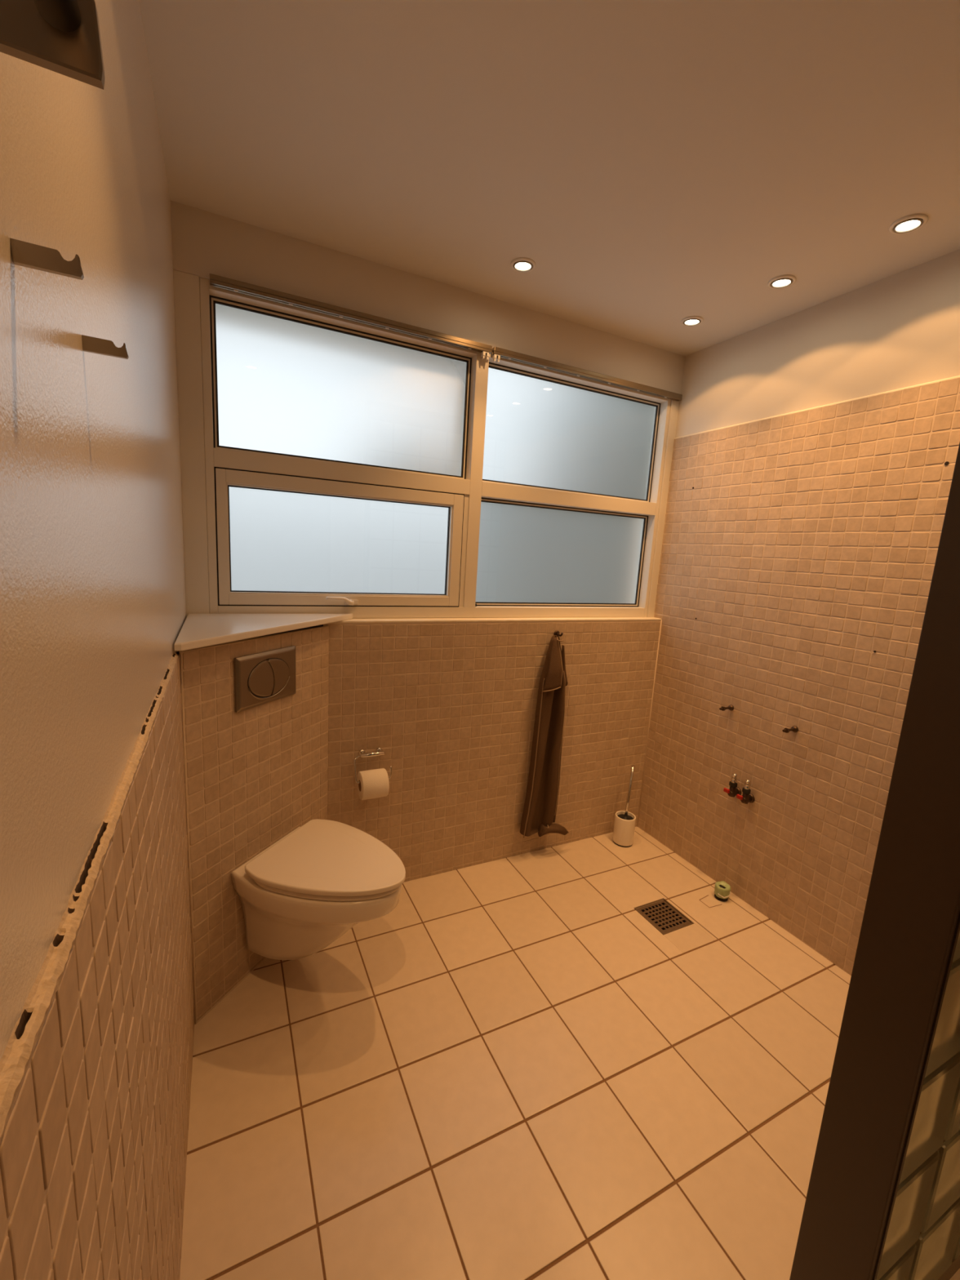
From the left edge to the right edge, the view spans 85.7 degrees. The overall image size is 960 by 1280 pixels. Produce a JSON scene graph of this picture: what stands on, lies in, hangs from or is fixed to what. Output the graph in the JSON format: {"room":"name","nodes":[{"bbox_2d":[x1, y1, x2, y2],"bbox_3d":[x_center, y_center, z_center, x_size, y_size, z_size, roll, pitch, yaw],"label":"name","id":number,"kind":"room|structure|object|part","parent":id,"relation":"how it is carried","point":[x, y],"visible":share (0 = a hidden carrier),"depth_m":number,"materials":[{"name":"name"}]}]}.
{"room":"bathroom","nodes":[
{"label":"bathroom","id":0,"kind":"room"},
{"bbox_2d":[0,0,194,1279],"bbox_3d":[-0.439,0.115,0.492,0.152,2.335,3.150,-1,11,-26],"label":"wall","id":1,"kind":"structure","parent":0,"point":[97,998],"depth_m":0.47,"materials":[{"name":"paint"}]},
{"bbox_2d":[9,237,84,279],"bbox_3d":[-0.275,-0.242,0.329,0.036,0.013,0.004,-1,11,-26],"label":"wall hook","id":2,"kind":"object","parent":1,"relation":"attached to","point":[24,254],"visible":1,"depth_m":0.33,"materials":[{"name":"silver metal"}]},
{"bbox_2d":[0,0,105,89],"bbox_3d":[-0.100,-0.194,0.024,0.078,0.036,0.340,-1,11,-26],"label":"towel bar","id":3,"kind":"object","parent":1,"relation":"attached to","point":[62,37],"visible":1,"depth_m":0.18,"materials":[{"name":"metal"}]},
{"bbox_2d":[81,334,128,359],"bbox_3d":[-0.355,-0.278,0.491,0.036,0.013,0.004,-1,11,-26],"label":"wall hook","id":4,"kind":"object","parent":1,"relation":"attached to","point":[91,344],"visible":1,"depth_m":0.49,"materials":[{"name":"silver metal"}]},
{"bbox_2d":[173,270,209,617],"bbox_3d":[-0.928,-0.590,1.676,0.068,1.042,0.106,-1,11,-26],"label":"trim","id":5,"kind":"structure","parent":1,"relation":"attached to","point":[186,286],"depth_m":1.62,"materials":[{"name":"beige paint"}]},
{"bbox_2d":[178,624,328,1024],"bbox_3d":[-0.688,0.519,1.681,0.448,1.114,0.438,-1,11,-26],"label":"wall","id":6,"kind":"structure","parent":0,"point":[253,776],"depth_m":1.55,"materials":[{"name":"tile"}]},
{"bbox_2d":[173,613,352,651],"bbox_3d":[-0.600,-0.036,1.583,0.540,0.020,0.538,-1,11,-26],"label":"corner shelf","id":7,"kind":"object","parent":6,"relation":"on","point":[197,630],"visible":1,"depth_m":1.54,"materials":[{"name":"white stone"}]},
{"bbox_2d":[234,645,296,712],"bbox_3d":[-0.651,0.115,1.594,0.016,0.162,0.246,7,10,21],"label":"flush plate","id":8,"kind":"object","parent":6,"relation":"attached to","point":[260,678],"visible":1,"depth_m":1.57,"materials":[{"name":"grey metal"}]},
{"bbox_2d":[231,818,405,959],"bbox_3d":[-0.467,0.835,1.619,0.504,0.353,0.355,7,10,21],"label":"toilet","id":9,"kind":"object","parent":6,"relation":"attached to","point":[300,895],"visible":1,"depth_m":1.53,"materials":[{"name":"white ceramic"}]},
{"bbox_3d":[-0.432,0.676,1.582,0.449,0.024,0.355,7,10,21],"label":"lid","id":10,"kind":"part","parent":9,"relation":"part of","materials":[{"name":"white plastic"}]},
{"bbox_3d":[-0.430,0.697,1.585,0.424,0.017,0.342,7,10,21],"label":"seat","id":11,"kind":"part","parent":9,"relation":"part of","materials":[{"name":"white plastic"}]},
{"bbox_2d":[170,200,684,881],"bbox_3d":[-0.066,-0.157,2.210,2.350,2.335,0.254,-1,11,-26],"label":"wall","id":12,"kind":"structure","parent":0,"point":[450,704],"depth_m":2.14,"materials":[{"name":"tile"}]},
{"bbox_2d":[353,747,391,783],"bbox_3d":[-0.414,0.479,1.982,0.143,0.104,0.072,-1,11,-26],"label":"toilet paper holder","id":13,"kind":"object","parent":12,"relation":"attached to","point":[379,752],"visible":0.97,"depth_m":1.97,"materials":[{"name":"silver metal"}]},
{"bbox_3d":[-0.449,0.437,1.980,0.024,0.024,0.030,-1,11,-26],"label":"wall post","id":14,"kind":"part","parent":13,"relation":"part of","materials":[{"name":"silver metal"}]},
{"bbox_2d":[356,768,389,799],"bbox_3d":[-0.407,0.546,1.964,0.099,0.106,0.106,-1,11,-26],"label":"toilet paper roll","id":15,"kind":"object","parent":13,"relation":"hanging from","point":[375,783],"visible":0.97,"depth_m":1.93,"materials":[{"name":"white paper"}]},
{"bbox_2d":[199,273,682,617],"bbox_3d":[-0.006,-0.615,2.116,1.976,1.046,0.140,-1,11,-26],"label":"window","id":16,"kind":"structure","parent":12,"relation":"in","point":[362,470],"depth_m":1.98,"materials":[{"name":"glass"}]},
{"bbox_3d":[-0.491,-0.350,1.925,0.806,0.362,0.006,-1,11,-26],"label":"pane","id":17,"kind":"part","parent":16,"relation":"part of","materials":[{"name":"white glass"}]},
{"bbox_3d":[-0.486,-0.353,1.929,0.879,0.443,0.071,-1,11,-26],"label":"sash","id":18,"kind":"part","parent":16,"relation":"part of","materials":[{"name":"glass"}]},
{"bbox_3d":[-0.459,-0.865,1.871,0.904,0.459,0.006,-1,11,-26],"label":"pane","id":19,"kind":"part","parent":16,"relation":"part of","materials":[{"name":"white glass"}]},
{"bbox_3d":[-0.505,-0.144,1.903,0.122,0.032,0.035,-1,11,-26],"label":"handle","id":20,"kind":"part","parent":16,"relation":"part of","materials":[{"name":"white plastic"}]},
{"bbox_3d":[-0.387,-1.083,1.769,0.952,0.050,0.024,-1,11,-26],"label":"curtain rail","id":21,"kind":"part","parent":16,"relation":"part of","materials":[{"name":"silver metal"}]},
{"bbox_3d":[0.388,-0.381,2.388,0.935,0.447,0.006,-1,11,-26],"label":"pane","id":22,"kind":"part","parent":16,"relation":"part of","materials":[{"name":"white glass"}]},
{"bbox_3d":[0.417,-0.887,2.301,0.935,0.459,0.006,-1,11,-26],"label":"pane","id":23,"kind":"part","parent":16,"relation":"part of","materials":[{"name":"white glass"}]},
{"bbox_3d":[0.491,-1.106,2.201,0.986,0.050,0.024,-1,11,-26],"label":"curtain rail","id":24,"kind":"part","parent":16,"relation":"part of","materials":[{"name":"silver metal"}]},
{"bbox_2d":[520,635,568,838],"bbox_3d":[0.331,0.455,2.341,0.255,0.959,0.076,-1,11,-26],"label":"towel","id":25,"kind":"object","parent":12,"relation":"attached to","point":[539,815],"visible":1,"depth_m":2.33,"materials":[{"name":"brown fabric"}]},
{"bbox_2d":[554,630,563,636],"bbox_3d":[0.350,-0.025,2.276,0.028,0.028,0.047,-1,11,-26],"label":"towel hook","id":26,"kind":"object","parent":12,"relation":"attached to","point":[557,632],"visible":0.98,"depth_m":2.29,"materials":[{"name":"grey metal"}]},
{"bbox_2d":[138,0,959,355],"bbox_3d":[0.639,-1.119,0.782,2.700,0.120,3.150,-1,11,-26],"label":"ceiling","id":27,"kind":"structure","parent":0,"point":[656,164],"depth_m":1.19,"materials":[{"name":"white paint"}]},
{"bbox_2d":[511,257,535,272],"bbox_3d":[0.143,-1.243,1.719,0.083,0.009,0.083,-1,11,-26],"label":"recessed light","id":28,"kind":"object","parent":27,"relation":"in","point":[522,264],"visible":1,"depth_m":1.71,"materials":[{"name":"white plastic"}]},
{"bbox_3d":[0.143,-1.243,1.719,0.052,0.003,0.052,-1,11,-26],"label":"bulb","id":29,"kind":"part","parent":28,"relation":"part of","materials":[{"name":"white glass"}]},
{"bbox_2d":[680,315,703,326],"bbox_3d":[0.839,-1.258,2.047,0.083,0.009,0.083,-1,11,-26],"label":"recessed light","id":30,"kind":"object","parent":27,"relation":"in","point":[691,321],"visible":1,"depth_m":2.04,"materials":[{"name":"white plastic"}]},
{"bbox_3d":[0.839,-1.259,2.047,0.052,0.003,0.052,-1,11,-26],"label":"bulb","id":31,"kind":"part","parent":30,"relation":"part of","materials":[{"name":"white glass"}]},
{"bbox_2d":[767,275,795,288],"bbox_3d":[1.008,-1.194,1.730,0.083,0.009,0.083,-1,11,-26],"label":"recessed light","id":32,"kind":"object","parent":27,"relation":"in","point":[780,282],"visible":1,"depth_m":1.72,"materials":[{"name":"white plastic"}]},
{"bbox_3d":[1.008,-1.195,1.730,0.052,0.003,0.052,-1,11,-26],"label":"bulb","id":33,"kind":"part","parent":32,"relation":"part of","materials":[{"name":"white glass"}]},
{"bbox_2d":[888,213,928,234],"bbox_3d":[1.167,-1.131,1.411,0.083,0.009,0.083,-1,11,-26],"label":"recessed light","id":34,"kind":"object","parent":27,"relation":"in","point":[910,223],"visible":1,"depth_m":1.40,"materials":[{"name":"white plastic"}]},
{"bbox_3d":[1.167,-1.131,1.411,0.052,0.003,0.052,-1,11,-26],"label":"bulb","id":35,"kind":"part","parent":34,"relation":"part of","materials":[{"name":"white glass"}]},
{"bbox_2d":[179,826,959,1279],"bbox_3d":[0.513,1.254,1.108,2.150,0.006,2.900,-1,11,-26],"label":"floor","id":36,"kind":"structure","parent":0,"point":[507,1071],"depth_m":1.36,"materials":[{"name":"beige tile"}]},
{"bbox_2d":[612,810,635,847],"bbox_3d":[0.717,0.939,2.574,0.100,0.145,0.100,-1,11,-26],"label":"toilet brush holder","id":37,"kind":"object","parent":36,"relation":"on","point":[624,829],"visible":0.99,"depth_m":2.54,"materials":[{"name":"white ceramic"}]},
{"bbox_2d":[617,764,635,820],"bbox_3d":[0.725,0.802,2.550,0.082,0.380,0.082,-1,11,-26],"label":"toilet brush","id":38,"kind":"object","parent":37,"relation":"in","point":[624,816],"visible":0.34,"depth_m":2.55,"materials":[{"name":"silver plastic"}]},
{"bbox_3d":[0.720,0.880,2.564,0.081,0.014,0.081,-1,11,-26],"label":"splash lid","id":39,"kind":"part","parent":38,"relation":"part of","materials":[{"name":"black plastic"}]},
{"bbox_3d":[0.734,0.758,2.550,0.035,0.291,0.016,-6,13,-42],"label":"handle","id":40,"kind":"part","parent":38,"relation":"part of","materials":[{"name":"silver metal"}]},
{"bbox_2d":[633,897,693,934],"bbox_3d":[0.730,1.134,2.071,0.184,0.071,0.180,-1,11,-26],"label":"floor drain","id":41,"kind":"object","parent":36,"relation":"in","point":[662,915],"visible":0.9,"depth_m":2.07,"materials":[{"name":"silver metal"}]},
{"bbox_2d":[714,880,730,902],"bbox_3d":[1.026,1.065,2.191,0.063,0.064,0.065,-1,11,-26],"label":"pipe","id":42,"kind":"object","parent":36,"relation":"on","point":[722,889],"visible":1,"depth_m":2.17,"materials":[{"name":"green"}]},
{"bbox_2d":[637,248,959,975],"bbox_3d":[1.530,0.064,1.461,0.159,2.335,3.150,-1,11,-26],"label":"wall","id":43,"kind":"structure","parent":0,"point":[815,452],"depth_m":1.93,"materials":[{"name":"tile"}]},
{"bbox_2d":[646,400,679,617],"bbox_3d":[0.867,-0.637,2.558,0.046,1.042,0.108,-1,11,-26],"label":"trim","id":44,"kind":"structure","parent":43,"relation":"attached to","point":[674,405],"depth_m":2.50,"materials":[{"name":"beige paint"}]},
{"bbox_2d":[719,704,733,711],"bbox_3d":[1.046,0.290,2.201,0.070,0.025,0.025,-1,11,-26],"label":"bolt","id":45,"kind":"object","parent":43,"relation":"attached to","point":[731,707],"visible":1,"depth_m":2.20,"materials":[{"name":"grey metal"}]},
{"bbox_3d":[1.041,0.291,2.199,0.060,0.010,0.010,-1,11,-26],"label":"rod","id":46,"kind":"part","parent":45,"relation":"part of","materials":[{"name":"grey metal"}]},
{"bbox_2d":[723,773,741,797],"bbox_3d":[1.068,0.614,2.181,0.064,0.100,0.039,-1,11,-26],"label":"valve","id":47,"kind":"object","parent":43,"relation":"attached to","point":[734,790],"visible":0.97,"depth_m":2.17,"materials":[{"name":"grey metal"}]},
{"bbox_3d":[1.044,0.634,2.182,0.021,0.016,0.024,-1,11,-26],"label":"lever","id":48,"kind":"part","parent":47,"relation":"part of","materials":[{"name":"red plastic"}]},
{"bbox_2d":[730,773,737,783],"bbox_3d":[1.068,0.582,2.174,0.024,0.035,0.023,-1,11,-26],"label":"outlet","id":49,"kind":"object","parent":47,"relation":"attached to","point":[733,780],"depth_m":2.17,"materials":[{"name":"silver metal"}]},
{"bbox_2d":[736,779,754,804],"bbox_3d":[1.095,0.625,2.127,0.064,0.100,0.039,-1,11,-26],"label":"valve","id":50,"kind":"object","parent":43,"relation":"attached to","point":[747,797],"visible":1,"depth_m":2.12,"materials":[{"name":"grey metal"}]},
{"bbox_3d":[1.071,0.645,2.127,0.021,0.016,0.024,-1,11,-26],"label":"lever","id":51,"kind":"part","parent":50,"relation":"part of","materials":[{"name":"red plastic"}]},
{"bbox_2d":[743,779,750,790],"bbox_3d":[1.095,0.593,2.120,0.024,0.035,0.023,-1,11,-26],"label":"outlet","id":52,"kind":"object","parent":50,"relation":"attached to","point":[746,787],"depth_m":2.11,"materials":[{"name":"silver metal"}]},
{"bbox_2d":[782,725,798,733],"bbox_3d":[1.169,0.340,1.955,0.070,0.025,0.025,-1,11,-26],"label":"bolt","id":53,"kind":"object","parent":43,"relation":"attached to","point":[793,728],"visible":1,"depth_m":1.96,"materials":[{"name":"grey metal"}]},
{"bbox_3d":[1.164,0.340,1.952,0.060,0.010,0.010,-1,11,-26],"label":"rod","id":54,"kind":"part","parent":53,"relation":"part of","materials":[{"name":"grey metal"}]},
{"bbox_2d":[789,442,959,1279],"bbox_3d":[1.112,0.128,0.944,1.053,2.335,0.105,-1,11,-26],"label":"door frame","id":55,"kind":"structure","parent":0,"point":[882,1202],"depth_m":0.79,"materials":[{"name":"brown wood"}]}
]}

